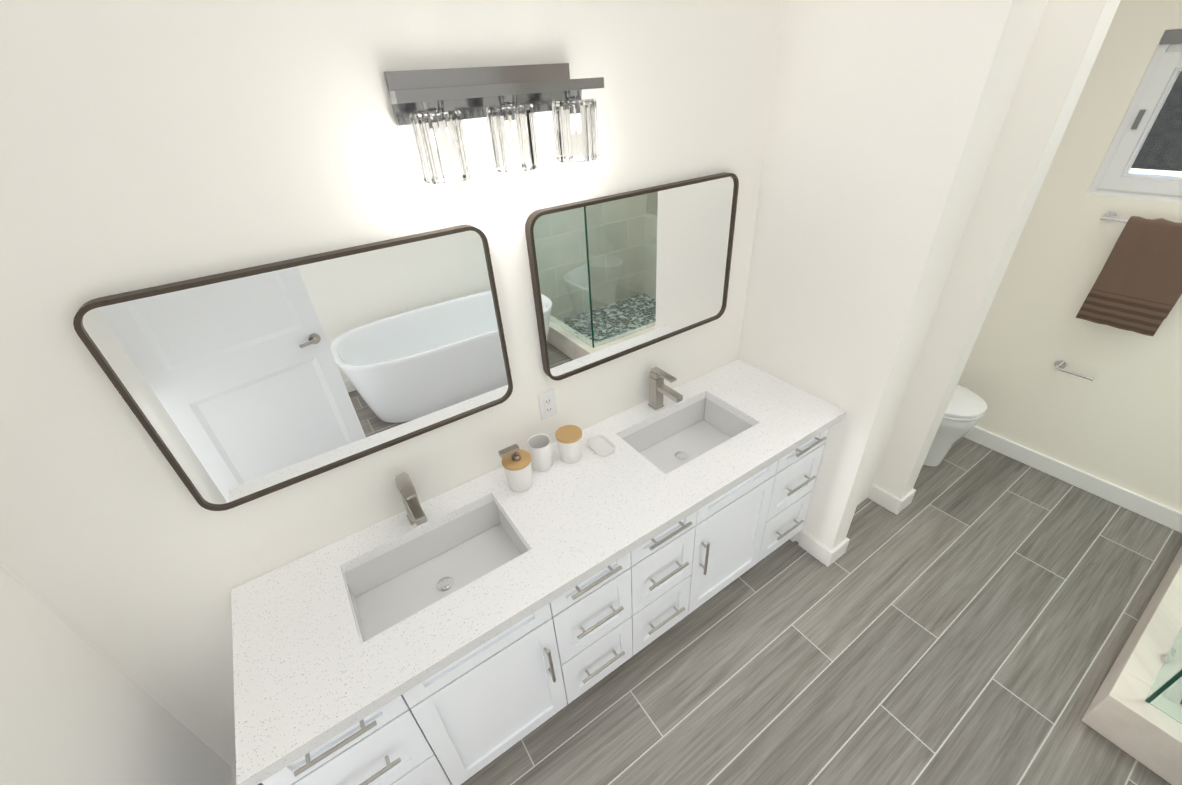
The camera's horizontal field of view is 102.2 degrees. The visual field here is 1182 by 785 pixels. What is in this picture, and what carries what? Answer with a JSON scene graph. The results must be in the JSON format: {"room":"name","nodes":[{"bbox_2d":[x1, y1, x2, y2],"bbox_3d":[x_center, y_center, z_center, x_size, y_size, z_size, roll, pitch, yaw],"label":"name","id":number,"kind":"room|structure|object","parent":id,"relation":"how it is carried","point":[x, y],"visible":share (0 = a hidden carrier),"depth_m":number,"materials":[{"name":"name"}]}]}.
{"room":"bathroom","nodes":[
{"label":"bathroom","id":0,"kind":"room"},
{"bbox_2d":[0,565,231,784],"bbox_3d":[-0.655,0.912,0.041,0.100,2.740,2.770,-23,37,-26],"label":"wall","id":1,"kind":"structure","parent":0,"point":[76,708],"depth_m":1.16,"materials":[{"name":"white paint"}]},
{"bbox_2d":[232,765,236,784],"bbox_3d":[-0.529,1.994,0.785,0.020,0.105,2.770,-23,37,-26],"label":"baseboard","id":2,"kind":"structure","parent":1,"relation":"attached to","point":[233,767],"depth_m":1.72,"materials":[{"name":"white paint"}]},
{"bbox_2d":[0,0,783,766],"bbox_3d":[0.304,-0.432,2.003,4.350,2.740,0.100,-23,37,-26],"label":"wall","id":3,"kind":"structure","parent":0,"point":[150,142],"depth_m":1.17,"materials":[{"name":"white paint"}]},
{"bbox_2d":[73,225,512,510],"bbox_3d":[-0.681,-0.081,1.344,0.926,0.605,0.034,-23,37,-26],"label":"mirror","id":4,"kind":"object","parent":3,"relation":"attached to","point":[235,388],"visible":1,"depth_m":1.28,"materials":[{"name":"brown mirror"}]},
{"bbox_2d":[384,63,603,183],"bbox_3d":[-0.221,-0.702,1.225,0.550,0.230,0.188,-23,37,-26],"label":"sconce","id":5,"kind":"object","parent":3,"relation":"attached to","point":[433,108],"visible":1,"depth_m":1.18,"materials":[{"name":"clear glass"}]},
{"bbox_2d":[538,389,556,419],"bbox_3d":[-0.165,0.048,1.843,0.070,0.116,0.010,-23,37,-26],"label":"outlet","id":6,"kind":"object","parent":3,"relation":"attached to","point":[547,404],"visible":1,"depth_m":1.84,"materials":[{"name":"white plastic"}]},
{"bbox_2d":[525,172,738,380],"bbox_3d":[0.202,-0.449,1.815,0.926,0.605,0.034,-23,37,-26],"label":"mirror","id":7,"kind":"object","parent":3,"relation":"attached to","point":[614,276],"visible":1,"depth_m":1.76,"materials":[{"name":"brown mirror"}]},
{"bbox_2d":[258,437,1181,784],"bbox_3d":[1.187,1.367,1.754,4.350,0.100,2.970,-23,37,-26],"label":"floor","id":8,"kind":"structure","parent":0,"point":[972,613],"depth_m":2.02,"materials":[{"name":"grey tile"}]},
{"bbox_2d":[262,387,843,784],"bbox_3d":[0.016,0.724,1.991,2.232,0.848,0.574,-23,37,-26],"label":"bathroom vanity","id":9,"kind":"object","parent":8,"relation":"on","point":[461,633],"depth_m":1.65,"materials":[{"name":"white paint"}]},
{"bbox_2d":[231,543,382,784],"bbox_3d":[-0.808,0.690,1.316,0.294,0.040,0.588,-23,37,-26],"label":"countertop","id":10,"kind":"structure","parent":9,"relation":"on","point":[302,672],"depth_m":1.24,"materials":[{"name":"white stone"}]},
{"bbox_2d":[394,471,427,525],"bbox_3d":[-0.576,0.379,1.558,0.054,0.188,0.175,-23,37,-26],"label":"faucet","id":11,"kind":"object","parent":9,"relation":"on","point":[416,515],"depth_m":1.54,"materials":[{"name":"silver metal"}]},
{"bbox_2d":[498,444,532,492],"bbox_3d":[-0.264,0.265,1.707,0.107,0.180,0.104,-23,37,-26],"label":"soap dispenser","id":12,"kind":"object","parent":9,"relation":"on","point":[516,462],"visible":1,"depth_m":1.68,"materials":[{"name":"white ceramic"}]},
{"bbox_2d":[527,434,551,471],"bbox_3d":[-0.191,0.231,1.807,0.090,0.120,0.090,-23,37,-26],"label":"cup","id":13,"kind":"object","parent":9,"relation":"on","point":[539,448],"visible":1,"depth_m":1.79,"materials":[{"name":"white ceramic"}]},
{"bbox_2d":[555,425,581,462],"bbox_3d":[-0.081,0.202,1.841,0.104,0.118,0.104,-23,37,-26],"label":"canister","id":14,"kind":"object","parent":9,"relation":"on","point":[569,439],"visible":1,"depth_m":1.81,"materials":[{"name":"white ceramic"}]},
{"bbox_2d":[587,435,615,456],"bbox_3d":[0.042,0.214,1.902,0.084,0.018,0.124,-23,37,-26],"label":"soap dish","id":15,"kind":"object","parent":9,"relation":"on","point":[601,445],"visible":0.96,"depth_m":1.90,"materials":[{"name":"white ceramic"}]},
{"bbox_2d":[647,366,682,410],"bbox_3d":[0.318,0.006,2.036,0.054,0.188,0.175,-23,37,-26],"label":"faucet","id":16,"kind":"object","parent":9,"relation":"on","point":[657,387],"depth_m":2.04,"materials":[{"name":"silver metal"}]},
{"bbox_2d":[687,359,846,450],"bbox_3d":[0.779,0.028,2.163,0.338,0.040,0.588,-23,37,-26],"label":"countertop","id":17,"kind":"structure","parent":9,"relation":"on","point":[795,416],"depth_m":2.10,"materials":[{"name":"white stone"}]},
{"bbox_2d":[923,384,986,466],"bbox_3d":[1.972,-0.025,2.941,0.426,0.838,0.769,-23,37,-26],"label":"toilet","id":18,"kind":"object","parent":8,"relation":"on","point":[966,409],"visible":0.19,"depth_m":2.73,"materials":[{"name":"white ceramic"}]},
{"bbox_2d":[1081,546,1181,784],"bbox_3d":[2.743,1.132,1.672,1.457,0.198,1.092,-23,37,-26],"label":"shower curb","id":19,"kind":"object","parent":8,"relation":"on","point":[1123,714],"visible":0.85,"depth_m":1.72,"materials":[{"name":"stone"}]},
{"bbox_2d":[1145,627,1181,723],"bbox_3d":[2.713,0.243,1.108,1.396,1.906,1.077,-23,37,-26],"label":"glass","id":20,"kind":"object","parent":19,"relation":"on","point":[1164,695],"visible":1,"depth_m":1.62,"materials":[{"name":"teal"}]},
{"bbox_2d":[738,0,1120,549],"bbox_3d":[1.225,-0.545,2.078,0.720,2.740,0.723,-23,37,-26],"label":"wall","id":21,"kind":"structure","parent":0,"point":[911,147],"depth_m":1.73,"materials":[{"name":"white paint"}]},
{"bbox_2d":[872,484,915,507],"bbox_3d":[1.620,0.440,2.942,0.024,0.105,0.709,-23,37,-26],"label":"baseboard","id":22,"kind":"structure","parent":21,"relation":"attached to","point":[906,500],"depth_m":2.66,"materials":[{"name":"white paint"}]},
{"bbox_2d":[958,0,1181,512],"bbox_3d":[2.555,-0.791,2.315,0.100,2.740,1.660,-23,37,-26],"label":"wall","id":23,"kind":"structure","parent":0,"point":[1117,420],"depth_m":2.47,"materials":[{"name":"white paint"}]},
{"bbox_2d":[963,426,1181,532],"bbox_3d":[2.581,0.332,3.007,0.020,0.105,1.658,-23,37,-26],"label":"baseboard","id":24,"kind":"structure","parent":23,"relation":"attached to","point":[1166,516],"depth_m":2.72,"materials":[{"name":"white paint"}]},
{"bbox_2d":[1054,360,1093,380],"bbox_3d":[2.595,-0.115,2.566,0.076,0.047,0.180,-23,37,-26],"label":"toilet paper holder","id":25,"kind":"object","parent":23,"relation":"attached to","point":[1060,365],"visible":1,"depth_m":2.58,"materials":[{"name":"silver metal"}]},
{"bbox_2d":[1100,211,1127,222],"bbox_3d":[2.561,-0.751,2.133,0.075,0.043,0.424,-23,37,-26],"label":"towel rail","id":26,"kind":"object","parent":23,"relation":"attached to","point":[1110,216],"visible":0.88,"depth_m":2.25,"materials":[{"name":"silver metal"}]},
{"bbox_2d":[1075,216,1181,335],"bbox_3d":[2.567,-0.543,2.215,0.072,0.502,0.283,-23,37,-26],"label":"hanging towel","id":27,"kind":"object","parent":26,"relation":"hanging from","point":[1137,287],"visible":1,"depth_m":2.21,"materials":[{"name":"brown fabric"}]},
{"bbox_2d":[1088,29,1181,202],"bbox_3d":[2.604,-1.114,1.943,0.093,0.640,0.630,-23,37,-26],"label":"window","id":28,"kind":"structure","parent":23,"relation":"in","point":[1142,159],"depth_m":2.11,"materials":[{"name":"white plastic"}]}
]}

